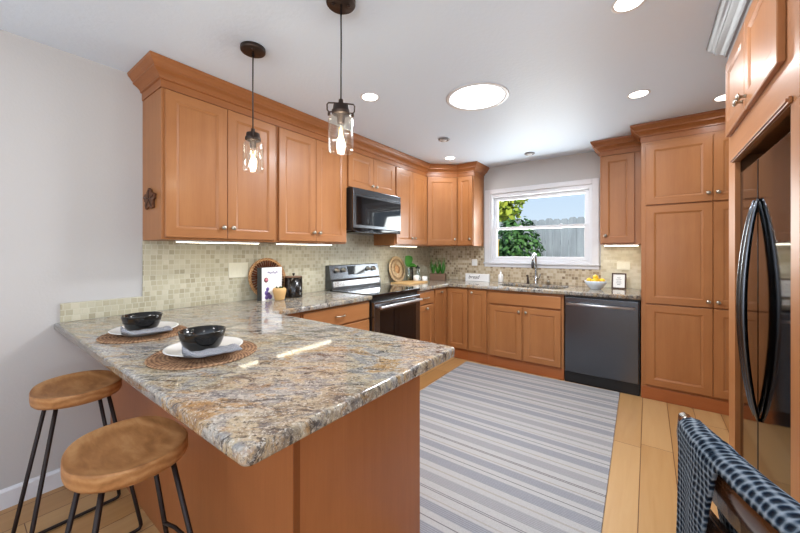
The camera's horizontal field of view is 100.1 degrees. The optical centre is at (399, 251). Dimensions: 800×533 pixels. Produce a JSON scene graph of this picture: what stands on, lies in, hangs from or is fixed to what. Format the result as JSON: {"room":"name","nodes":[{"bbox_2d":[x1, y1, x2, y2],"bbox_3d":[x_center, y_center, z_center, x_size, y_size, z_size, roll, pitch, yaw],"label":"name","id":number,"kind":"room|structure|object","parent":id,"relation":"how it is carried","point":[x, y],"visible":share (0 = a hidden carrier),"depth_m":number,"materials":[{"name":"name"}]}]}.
{"room":"kitchen","nodes":[
{"label":"kitchen","id":0,"kind":"room"},
{"bbox_2d":[0,29,419,489],"bbox_3d":[-1.698,0.091,2.252,0.120,2.440,7.320,0,0,37],"label":"wall","id":1,"kind":"structure","parent":0,"point":[71,125],"depth_m":1.86,"materials":[{"name":"grey paint"}]},
{"bbox_2d":[0,468,63,510],"bbox_3d":[-2.804,1.261,0.645,0.014,0.100,3.420,0,0,37],"label":"baseboard","id":2,"kind":"structure","parent":1,"relation":"attached to","point":[9,496],"depth_m":1.77,"materials":[{"name":"white paint"}]},
{"bbox_2d":[143,87,275,242],"bbox_3d":[-1.299,-0.524,2.375,0.371,0.904,0.761,0,0,37],"label":"upper cabinet","id":3,"kind":"object","parent":1,"relation":"attached to","point":[192,147],"visible":1,"depth_m":2.17,"materials":[{"name":"brown wood"}]},
{"bbox_2d":[143,188,155,209],"bbox_3d":[-1.555,-0.328,2.077,0.192,0.130,0.016,0,0,37],"label":"leaf","id":4,"kind":"object","parent":3,"relation":"attached to","point":[149,198],"visible":1,"depth_m":2.06,"materials":[{"name":"brown wood"}]},
{"bbox_2d":[175,240,259,243],"bbox_3d":[-1.261,-0.064,2.364,0.044,0.014,0.560,0,0,37],"label":"light","id":5,"kind":"object","parent":3,"relation":"attached to","point":[176,241],"visible":1,"depth_m":2.31,"materials":[{"name":"white plastic"}]},
{"bbox_2d":[176,242,256,243],"bbox_3d":[-1.261,-0.059,2.364,0.034,0.003,0.548,0,0,37],"label":"diffuser","id":6,"kind":"object","parent":5,"relation":"attached to","point":[176,242],"depth_m":2.39,"materials":[{"name":"white plastic"}]},
{"bbox_2d":[127,51,488,179],"bbox_3d":[-0.303,-1.052,3.355,3.764,0.149,0.587,0,0,-44],"label":"crown molding","id":7,"kind":"structure","parent":3,"relation":"attached to","point":[154,71],"depth_m":2.48,"materials":[{"name":"brown wood"}]},
{"bbox_2d":[60,234,429,321],"bbox_3d":[-0.722,0.109,3.460,0.010,0.595,3.952,0,0,37],"label":"tile backsplash","id":8,"kind":"structure","parent":1,"relation":"attached to","point":[175,275],"depth_m":2.56,"materials":[{"name":"tile"}]},
{"bbox_2d":[229,262,247,277],"bbox_3d":[-1.289,0.148,2.677,0.008,0.118,0.158,0,0,37],"label":"outlet plate","id":9,"kind":"object","parent":8,"relation":"attached to","point":[236,270],"visible":0.97,"depth_m":2.67,"materials":[{"name":"beige plastic"}]},
{"bbox_2d":[266,126,345,243],"bbox_3d":[-0.848,-0.524,2.984,0.371,0.904,0.748,0,0,37],"label":"upper cabinet","id":10,"kind":"object","parent":1,"relation":"attached to","point":[310,179],"visible":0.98,"depth_m":2.83,"materials":[{"name":"brown wood"}]},
{"bbox_2d":[275,243,332,244],"bbox_3d":[-0.826,-0.064,2.951,0.044,0.014,0.580,0,0,37],"label":"light","id":11,"kind":"object","parent":10,"relation":"attached to","point":[275,243],"visible":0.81,"depth_m":2.88,"materials":[{"name":"white plastic"}]},
{"bbox_2d":[346,150,394,195],"bbox_3d":[-0.398,-0.795,3.592,0.371,0.362,0.759,0,0,37],"label":"upper cabinet","id":12,"kind":"object","parent":1,"relation":"attached to","point":[362,172],"visible":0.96,"depth_m":3.45,"materials":[{"name":"brown wood"}]},
{"bbox_2d":[346,187,400,234],"bbox_3d":[-0.379,-0.400,3.578,0.418,0.424,0.753,0,0,37],"label":"microwave","id":13,"kind":"object","parent":12,"relation":"attached to","point":[367,211],"visible":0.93,"depth_m":3.37,"materials":[{"name":"black glass"}]},
{"bbox_2d":[373,166,426,245],"bbox_3d":[0.032,-0.524,4.173,0.371,0.904,0.681,0,0,37],"label":"upper cabinet","id":14,"kind":"object","parent":1,"relation":"attached to","point":[410,186],"visible":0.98,"depth_m":4.04,"materials":[{"name":"brown wood"}]},
{"bbox_2d":[390,245,416,246],"bbox_3d":[0.054,-0.064,4.140,0.044,0.014,0.520,0,0,37],"label":"light","id":15,"kind":"object","parent":14,"relation":"attached to","point":[390,245],"visible":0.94,"depth_m":4.04,"materials":[{"name":"white plastic"}]},
{"bbox_2d":[420,177,456,246],"bbox_3d":[0.523,-0.524,4.619,0.630,0.904,0.627,0,0,37],"label":"upper cabinet","id":16,"kind":"object","parent":1,"relation":"attached to","point":[441,191],"visible":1,"depth_m":4.38,"materials":[{"name":"brown wood"}]},
{"bbox_2d":[0,0,727,167],"bbox_3d":[0.645,-1.189,0.443,6.040,0.120,7.440,0,0,37],"label":"ceiling","id":17,"kind":"structure","parent":0,"point":[569,69],"depth_m":1.93,"materials":[{"name":"white paint"}]},
{"bbox_2d":[240,41,265,171],"bbox_3d":[-0.816,-0.787,1.859,0.130,0.682,0.130,0,0,-24],"label":"pendant light","id":18,"kind":"object","parent":17,"relation":"hanging from","point":[251,49],"visible":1,"depth_m":1.84,"materials":[{"name":"brown metal"}]},
{"bbox_2d":[242,140,263,171],"bbox_3d":[-0.816,-0.530,1.859,0.112,0.169,0.112,0,0,-24],"label":"glass jar","id":19,"kind":"object","parent":18,"relation":"on","point":[252,142],"depth_m":1.85,"materials":[{"name":"clear glass"}]},
{"bbox_2d":[326,0,355,155],"bbox_3d":[-0.265,-0.787,1.504,0.130,0.682,0.130,0,0,-10],"label":"pendant light","id":20,"kind":"object","parent":17,"relation":"hanging from","point":[340,110],"visible":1,"depth_m":1.50,"materials":[{"name":"brown metal"}]},
{"bbox_2d":[328,112,353,155],"bbox_3d":[-0.265,-0.530,1.504,0.112,0.169,0.112,0,0,-10],"label":"glass jar","id":21,"kind":"object","parent":20,"relation":"on","point":[341,116],"depth_m":1.50,"materials":[{"name":"clear glass"}]},
{"bbox_2d":[360,93,379,101],"bbox_3d":[-0.219,-1.126,2.448,0.141,0.004,0.141,0,0,37],"label":"recessed light","id":22,"kind":"object","parent":17,"relation":"in","point":[370,97],"visible":1,"depth_m":2.45,"materials":[{"name":"white paint"}]},
{"bbox_2d":[438,137,449,141],"bbox_3d":[0.442,-1.118,3.363,0.114,0.019,0.114,0,0,37],"label":"smoke detector","id":23,"kind":"object","parent":17,"relation":"attached to","point":[443,139],"visible":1,"depth_m":3.34,"materials":[{"name":"grey paint"}]},
{"bbox_2d":[444,156,455,159],"bbox_3d":[0.604,-1.126,4.047,0.141,0.004,0.141,0,0,37],"label":"recessed light","id":24,"kind":"object","parent":17,"relation":"in","point":[449,157],"visible":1,"depth_m":4.05,"materials":[{"name":"white paint"}]},
{"bbox_2d":[446,82,508,110],"bbox_3d":[0.565,-1.120,2.456,0.452,0.016,0.452,0,0,37],"label":"skylight","id":25,"kind":"object","parent":17,"relation":"attached to","point":[482,95],"visible":1,"depth_m":2.42,"materials":[{"name":"white paint"}]},
{"bbox_2d":[525,152,534,155],"bbox_3d":[1.490,-1.118,3.849,0.114,0.019,0.114,0,0,37],"label":"smoke detector","id":26,"kind":"object","parent":17,"relation":"attached to","point":[527,153],"visible":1,"depth_m":3.82,"materials":[{"name":"grey paint"}]},
{"bbox_2d":[611,0,645,13],"bbox_3d":[1.036,-1.126,1.516,0.141,0.004,0.141,0,0,37],"label":"recessed light","id":27,"kind":"object","parent":17,"relation":"in","point":[618,6],"visible":1,"depth_m":1.53,"materials":[{"name":"white paint"}]},
{"bbox_2d":[627,89,650,98],"bbox_3d":[1.710,-1.126,2.402,0.141,0.004,0.141,0,0,37],"label":"recessed light","id":28,"kind":"object","parent":17,"relation":"in","point":[640,93],"visible":1,"depth_m":2.40,"materials":[{"name":"white paint"}]},
{"bbox_2d":[712,94,724,101],"bbox_3d":[2.380,-1.126,2.450,0.141,0.004,0.141,0,0,37],"label":"recessed light","id":29,"kind":"object","parent":17,"relation":"in","point":[721,97],"visible":0.48,"depth_m":2.47,"materials":[{"name":"white paint"}]},
{"bbox_2d":[0,357,728,532],"bbox_3d":[0.645,1.371,0.443,6.040,0.120,7.440,0,0,37],"label":"floor","id":30,"kind":"structure","parent":0,"point":[641,495],"depth_m":1.85,"materials":[{"name":"brown wood"}]},
{"bbox_2d":[11,370,142,532],"bbox_3d":[-1.468,0.954,1.528,0.364,0.714,0.392,0,0,37],"label":"bar stool","id":31,"kind":"object","parent":30,"relation":"on","point":[84,387],"visible":0.94,"depth_m":1.49,"materials":[{"name":"brown wood"}]},
{"bbox_2d":[61,416,192,532],"bbox_3d":[-0.854,0.954,1.055,0.364,0.714,0.392,0,0,37],"label":"bar stool","id":32,"kind":"object","parent":30,"relation":"on","point":[122,454],"visible":1,"depth_m":1.03,"materials":[{"name":"brown wood"}]},
{"bbox_2d":[110,313,419,532],"bbox_3d":[-0.753,0.874,1.871,1.821,0.872,0.944,0,0,37],"label":"base cabinet","id":33,"kind":"object","parent":30,"relation":"on","point":[359,472],"visible":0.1,"depth_m":1.21,"materials":[{"name":"brown wood"}]},
{"bbox_2d":[54,291,454,466],"bbox_3d":[-0.540,0.417,2.029,2.001,0.040,1.919,0,0,37],"label":"countertop","id":34,"kind":"structure","parent":33,"relation":"on","point":[302,376],"depth_m":1.12,"materials":[{"name":"stone"}]},
{"bbox_2d":[96,325,186,343],"bbox_3d":[-1.223,0.392,1.608,0.350,0.007,0.350,0,0,37],"label":"placemat","id":35,"kind":"object","parent":34,"relation":"on","point":[108,338],"visible":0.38,"depth_m":1.52,"materials":[{"name":"brown wicker"}]},
{"bbox_2d":[108,321,178,336],"bbox_3d":[-1.223,0.376,1.608,0.270,0.024,0.270,0,0,37],"label":"dinner plate","id":36,"kind":"object","parent":35,"relation":"on","point":[116,330],"visible":0.36,"depth_m":1.58,"materials":[{"name":"white ceramic"}]},
{"bbox_2d":[121,311,162,330],"bbox_3d":[-1.216,0.337,1.581,0.158,0.080,0.158,0,0,37],"label":"bowl","id":37,"kind":"object","parent":36,"relation":"on","point":[137,321],"visible":0.75,"depth_m":1.54,"materials":[{"name":"black ceramic"}]},
{"bbox_2d":[120,326,172,334],"bbox_3d":[-1.137,0.342,1.505,0.180,0.042,0.078,0,0,-45],"label":"napkin","id":38,"kind":"object","parent":36,"relation":"on","point":[124,331],"visible":1,"depth_m":1.49,"materials":[{"name":"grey fabric"}]},
{"bbox_2d":[144,340,256,369],"bbox_3d":[-0.757,0.392,1.301,0.374,0.007,0.374,0,0,8],"label":"placemat","id":39,"kind":"object","parent":34,"relation":"on","point":[159,360],"visible":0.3,"depth_m":1.20,"materials":[{"name":"brown wicker"}]},
{"bbox_2d":[162,336,242,357],"bbox_3d":[-0.757,0.376,1.301,0.270,0.024,0.270,0,0,37],"label":"dinner plate","id":40,"kind":"object","parent":39,"relation":"on","point":[175,349],"visible":0.39,"depth_m":1.30,"materials":[{"name":"white ceramic"}]},
{"bbox_2d":[178,325,225,351],"bbox_3d":[-0.750,0.337,1.273,0.158,0.080,0.158,0,0,37],"label":"bowl","id":41,"kind":"object","parent":40,"relation":"on","point":[198,338],"visible":0.84,"depth_m":1.23,"materials":[{"name":"black ceramic"}]},
{"bbox_2d":[182,343,241,357],"bbox_3d":[-0.672,0.342,1.198,0.180,0.042,0.078,0,0,-45],"label":"napkin","id":42,"kind":"object","parent":40,"relation":"on","point":[233,347],"visible":1,"depth_m":1.19,"materials":[{"name":"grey fabric"}]},
{"bbox_2d":[248,258,285,294],"bbox_3d":[-1.119,0.225,2.841,0.069,0.340,0.344,0,0,37],"label":"woven tray","id":43,"kind":"object","parent":34,"relation":"on","point":[251,283],"visible":0.34,"depth_m":2.79,"materials":[{"name":"beige wicker"}]},
{"bbox_2d":[257,267,281,300],"bbox_3d":[-1.074,0.263,2.764,0.052,0.265,0.205,0,0,28],"label":"cookbook","id":44,"kind":"object","parent":34,"relation":"on","point":[268,278],"visible":0.99,"depth_m":2.71,"materials":[{"name":"white paper"}]},
{"bbox_2d":[265,287,271,299],"bbox_3d":[-1.069,0.340,2.722,0.001,0.099,0.075,0,0,29],"label":"print","id":45,"kind":"object","parent":44,"relation":"attached to","point":[268,295],"depth_m":2.71},
{"bbox_2d":[273,286,285,300],"bbox_3d":[-0.984,0.340,2.738,0.106,0.112,0.106,0,0,37],"label":"wooden pot","id":46,"kind":"object","parent":34,"relation":"on","point":[279,293],"visible":1,"depth_m":2.70,"materials":[{"name":"brown wood"}]},
{"bbox_2d":[285,273,301,297],"bbox_3d":[-0.930,0.291,2.928,0.149,0.209,0.149,0,0,37],"label":"canister","id":47,"kind":"object","parent":34,"relation":"on","point":[293,284],"visible":0.98,"depth_m":2.86,"materials":[{"name":"black metal"}]},
{"bbox_2d":[300,301,368,330],"bbox_3d":[-0.725,0.874,2.900,0.649,0.873,0.736,0,0,37],"label":"base cabinet","id":48,"kind":"object","parent":30,"relation":"on","point":[354,315],"visible":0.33,"depth_m":2.78,"materials":[{"name":"brown wood"}]},
{"bbox_2d":[325,263,422,339],"bbox_3d":[-0.246,0.725,3.483,0.713,1.171,0.758,0,0,37],"label":"range","id":49,"kind":"object","parent":30,"relation":"on","point":[393,310],"visible":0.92,"depth_m":3.39,"materials":[{"name":"black metal"}]},
{"bbox_2d":[330,285,419,296],"bbox_3d":[-0.243,0.401,3.481,0.587,0.024,0.758,0,0,37],"label":"cooktop","id":50,"kind":"object","parent":49,"relation":"in","point":[371,290],"depth_m":3.41,"materials":[{"name":"black glass"}]},
{"bbox_2d":[417,289,433,342],"bbox_3d":[0.065,0.874,3.967,0.649,0.873,0.373,0,0,37],"label":"base cabinet","id":51,"kind":"object","parent":30,"relation":"on","point":[426,305],"visible":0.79,"depth_m":3.81,"materials":[{"name":"brown wood"}]},
{"bbox_2d":[433,287,468,359],"bbox_3d":[0.547,0.874,4.412,0.894,0.873,0.912,0,0,37],"label":"base cabinet","id":52,"kind":"object","parent":30,"relation":"on","point":[450,303],"visible":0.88,"depth_m":4.09,"materials":[{"name":"brown wood"}]},
{"bbox_2d":[381,278,640,299],"bbox_3d":[1.111,0.417,3.765,2.590,0.040,1.299,0,0,37],"label":"countertop","id":53,"kind":"structure","parent":52,"relation":"on","point":[605,292],"depth_m":3.71,"materials":[{"name":"stone"}]},
{"bbox_2d":[389,256,404,281],"bbox_3d":[-0.034,0.228,4.298,0.062,0.333,0.336,0,0,37],"label":"woven tray","id":54,"kind":"object","parent":53,"relation":"on","point":[396,265],"visible":0.99,"depth_m":4.29,"materials":[{"name":"wicker"}]},
{"bbox_2d":[391,280,427,284],"bbox_3d":[0.120,0.388,4.204,0.280,0.016,0.420,0,0,37],"label":"cutting board","id":55,"kind":"object","parent":53,"relation":"on","point":[412,281],"visible":0.84,"depth_m":4.10,"materials":[{"name":"brown wood"}]},
{"bbox_2d":[405,256,416,280],"bbox_3d":[0.140,0.216,4.364,0.240,0.326,0.139,0,0,-25],"label":"potted plant","id":56,"kind":"object","parent":55,"relation":"on","point":[408,259],"visible":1,"depth_m":4.35,"materials":[{"name":"green plant"}]},
{"bbox_2d":[413,275,418,280],"bbox_3d":[0.210,0.344,4.324,0.072,0.070,0.087,0,0,-19],"label":"mug","id":57,"kind":"object","parent":55,"relation":"on","point":[415,277],"visible":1,"depth_m":4.30,"materials":[{"name":"white ceramic"}]},
{"bbox_2d":[409,267,412,279],"bbox_3d":[0.147,0.295,4.476,0.064,0.202,0.064,0,0,37],"label":"press","id":58,"kind":"object","parent":53,"relation":"on","point":[410,268],"visible":0.77,"depth_m":4.45,"materials":[{"name":"black metal"}]},
{"bbox_2d":[422,276,427,280],"bbox_3d":[0.331,0.361,4.383,0.087,0.070,0.072,0,0,37],"label":"mug","id":59,"kind":"object","parent":53,"relation":"on","point":[424,278],"visible":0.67,"depth_m":4.36,"materials":[{"name":"white ceramic"}]},
{"bbox_2d":[429,258,445,280],"bbox_3d":[0.515,0.237,4.604,0.238,0.318,0.150,0,0,31],"label":"planter box","id":60,"kind":"object","parent":53,"relation":"on","point":[437,276],"visible":1,"depth_m":4.58,"materials":[{"name":"brown wood"}]},
{"bbox_2d":[465,273,489,281],"bbox_3d":[1.031,0.347,4.468,0.330,0.098,0.037,0,0,37],"label":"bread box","id":61,"kind":"object","parent":53,"relation":"on","point":[468,276],"visible":1,"depth_m":4.45,"materials":[{"name":"white paper"}]},
{"bbox_2d":[498,270,502,281],"bbox_3d":[1.297,0.320,4.315,0.066,0.152,0.066,0,0,-8],"label":"soap bottle","id":62,"kind":"object","parent":53,"relation":"on","point":[500,276],"visible":0.97,"depth_m":4.29,"materials":[{"name":"white plastic"}]},
{"bbox_2d":[531,253,540,283],"bbox_3d":[1.632,0.207,4.024,0.089,0.378,0.175,0,0,37],"label":"faucet","id":63,"kind":"object","parent":53,"relation":"on","point":[534,254],"visible":1,"depth_m":4.07,"materials":[{"name":"silver metal"}]},
{"bbox_2d":[584,280,606,289],"bbox_3d":[2.064,0.352,3.536,0.214,0.088,0.214,0,0,37],"label":"fruit bowl","id":64,"kind":"object","parent":53,"relation":"on","point":[597,285],"visible":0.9,"depth_m":3.47,"materials":[{"name":"white ceramic"}]},
{"bbox_2d":[611,273,625,288],"bbox_3d":[2.326,0.313,3.561,0.130,0.165,0.035,0,0,42],"label":"framed print","id":65,"kind":"object","parent":53,"relation":"on","point":[618,279],"visible":1,"depth_m":3.56,"materials":[{"name":"white paper"}]},
{"bbox_2d":[468,288,487,363],"bbox_3d":[1.081,0.874,4.176,0.242,0.873,0.641,0,0,37],"label":"base cabinet","id":66,"kind":"object","parent":30,"relation":"on","point":[477,298],"visible":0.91,"depth_m":3.95,"materials":[{"name":"brown wood"}]},
{"bbox_2d":[420,361,619,532],"bbox_3d":[0.710,1.307,2.554,1.524,0.007,2.420,0,0,35],"label":"striped rug","id":67,"kind":"object","parent":30,"relation":"on","point":[502,450],"visible":0.63,"depth_m":2.15,"materials":[{"name":"grey fabric"}]},
{"bbox_2d":[488,290,564,379],"bbox_3d":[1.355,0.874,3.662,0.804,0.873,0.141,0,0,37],"label":"base cabinet","id":68,"kind":"object","parent":30,"relation":"on","point":[526,330],"visible":0.96,"depth_m":3.61,"materials":[{"name":"brown wood"}]},
{"bbox_2d":[565,295,640,395],"bbox_3d":[2.067,0.874,3.412,0.621,0.872,0.656,0,0,37],"label":"dishwasher","id":69,"kind":"object","parent":30,"relation":"on","point":[603,335],"visible":0.98,"depth_m":3.17,"materials":[{"name":"grey metal"}]},
{"bbox_2d":[641,130,728,415],"bbox_3d":[2.707,0.167,2.970,0.918,2.288,0.661,0,0,37],"label":"pantry cabinet","id":70,"kind":"object","parent":30,"relation":"on","point":[685,179],"visible":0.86,"depth_m":2.82,"materials":[{"name":"brown wood"}]},
{"bbox_2d":[590,108,724,156],"bbox_3d":[2.528,-1.052,3.090,1.343,0.149,0.699,0,0,37],"label":"crown molding","id":71,"kind":"structure","parent":70,"relation":"on","point":[714,120],"depth_m":2.90,"materials":[{"name":"brown wood"}]},
{"bbox_2d":[677,412,778,532],"bbox_3d":[0.815,0.851,0.542,0.484,0.920,0.465,0,0,17],"label":"dining chair","id":72,"kind":"object","parent":30,"relation":"on","point":[739,514],"visible":0.22,"depth_m":0.60,"materials":[{"name":"brown wood"}]},
{"bbox_2d":[676,417,799,532],"bbox_3d":[0.625,0.609,0.589,0.132,0.470,0.382,0,0,17],"label":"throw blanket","id":73,"kind":"object","parent":72,"relation":"on","point":[703,455],"visible":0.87,"depth_m":0.64,"materials":[{"name":"blue fabric"}]},
{"bbox_2d":[725,0,799,502],"bbox_3d":[1.662,0.167,1.165,0.706,2.286,1.020,0,0,37],"label":"refrigerator surround","id":74,"kind":"object","parent":30,"relation":"on","point":[762,68],"visible":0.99,"depth_m":1.20,"materials":[{"name":"brown wood"}]},
{"bbox_2d":[706,0,752,58],"bbox_3d":[1.674,-1.052,1.206,0.735,0.149,1.100,0,0,37],"label":"crown molding","id":75,"kind":"structure","parent":74,"relation":"on","point":[730,17],"depth_m":1.58,"materials":[{"name":"grey paint"}]},
{"bbox_2d":[736,131,790,495],"bbox_3d":[1.637,0.456,1.142,0.679,1.670,0.752,0,0,37],"label":"refrigerator","id":76,"kind":"object","parent":30,"relation":"on","point":[763,288],"visible":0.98,"depth_m":1.25,"materials":[{"name":"black metal"}]},
{"bbox_2d":[452,151,627,288],"bbox_3d":[2.823,0.091,3.385,5.800,2.440,0.120,0,0,37],"label":"wall","id":77,"kind":"structure","parent":0,"point":[581,166],"depth_m":4.09,"materials":[{"name":"grey paint"}]},
{"bbox_2d":[457,175,483,245],"bbox_3d":[0.933,-0.524,4.469,0.230,0.904,0.381,0,0,37],"label":"upper cabinet","id":78,"kind":"object","parent":77,"relation":"attached to","point":[470,189],"visible":1,"depth_m":4.36,"materials":[{"name":"brown wood"}]},
{"bbox_2d":[430,246,600,285],"bbox_3d":[1.346,0.163,4.396,2.220,0.466,0.010,0,0,37],"label":"tile backsplash","id":79,"kind":"structure","parent":77,"relation":"attached to","point":[457,261],"depth_m":4.48,"materials":[{"name":"tile"}]},
{"bbox_2d":[472,259,476,265],"bbox_3d":[1.027,0.151,4.620,0.078,0.092,0.008,0,0,37],"label":"outlet plate","id":80,"kind":"object","parent":79,"relation":"attached to","point":[474,261],"visible":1,"depth_m":4.62,"materials":[{"name":"white plastic"}]},
{"bbox_2d":[483,178,599,269],"bbox_3d":[1.712,-0.310,4.173,1.357,1.027,0.155,0,0,37],"label":"window","id":81,"kind":"structure","parent":77,"relation":"in","point":[590,260],"depth_m":4.08,"materials":[{"name":"white paint"}]},
{"bbox_2d":[600,151,640,244],"bbox_3d":[2.287,-0.524,3.467,0.343,0.904,0.381,0,0,37],"label":"upper cabinet","id":82,"kind":"object","parent":77,"relation":"attached to","point":[620,174],"visible":0.94,"depth_m":3.34,"materials":[{"name":"brown wood"}]},
{"bbox_2d":[604,244,638,245],"bbox_3d":[2.283,-0.064,3.461,0.300,0.014,0.044,0,0,37],"label":"light","id":83,"kind":"object","parent":82,"relation":"attached to","point":[625,244],"visible":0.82,"depth_m":3.42,"materials":[{"name":"white plastic"}]},
{"bbox_2d":[601,245,640,288],"bbox_3d":[2.388,0.163,3.625,0.370,0.466,0.010,0,0,37],"label":"tile backsplash","id":84,"kind":"structure","parent":77,"relation":"attached to","point":[610,255],"depth_m":3.60,"materials":[{"name":"tile"}]},
{"bbox_2d":[617,261,629,269],"bbox_3d":[2.402,0.153,3.602,0.118,0.090,0.008,0,0,37],"label":"outlet plate","id":85,"kind":"object","parent":84,"relation":"attached to","point":[620,265],"visible":1,"depth_m":3.60,"materials":[{"name":"beige plastic"}]},
{"label":"outside","id":86,"kind":"structure","parent":0,"visible":0},
{"bbox_3d":[5.462,1.486,10.143,20.000,0.250,13.875,0,0,37],"label":"ground","id":87,"kind":"structure","parent":86,"visible":0},
{"bbox_2d":[499,199,528,221],"bbox_3d":[2.811,-0.619,10.300,2.290,3.969,2.022,0,0,37],"label":"tree","id":88,"kind":"object","parent":87,"relation":"on","point":[506,208],"visible":0.07,"depth_m":9.71,"materials":[{"name":"green plant"}]},
{"bbox_2d":[498,216,545,256],"bbox_3d":[2.332,0.356,6.605,1.014,2.147,0.906,0,0,37],"label":"bush","id":89,"kind":"object","parent":87,"relation":"on","point":[509,246],"visible":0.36,"depth_m":6.43,"materials":[{"name":"green plant"}]},
{"bbox_2d":[498,217,584,256],"bbox_3d":[3.522,0.341,6.598,9.100,2.042,0.124,0,0,37],"label":"wooden fence","id":90,"kind":"object","parent":87,"relation":"on","point":[557,242],"visible":0.08,"depth_m":6.75,"materials":[{"name":"grey wood"}]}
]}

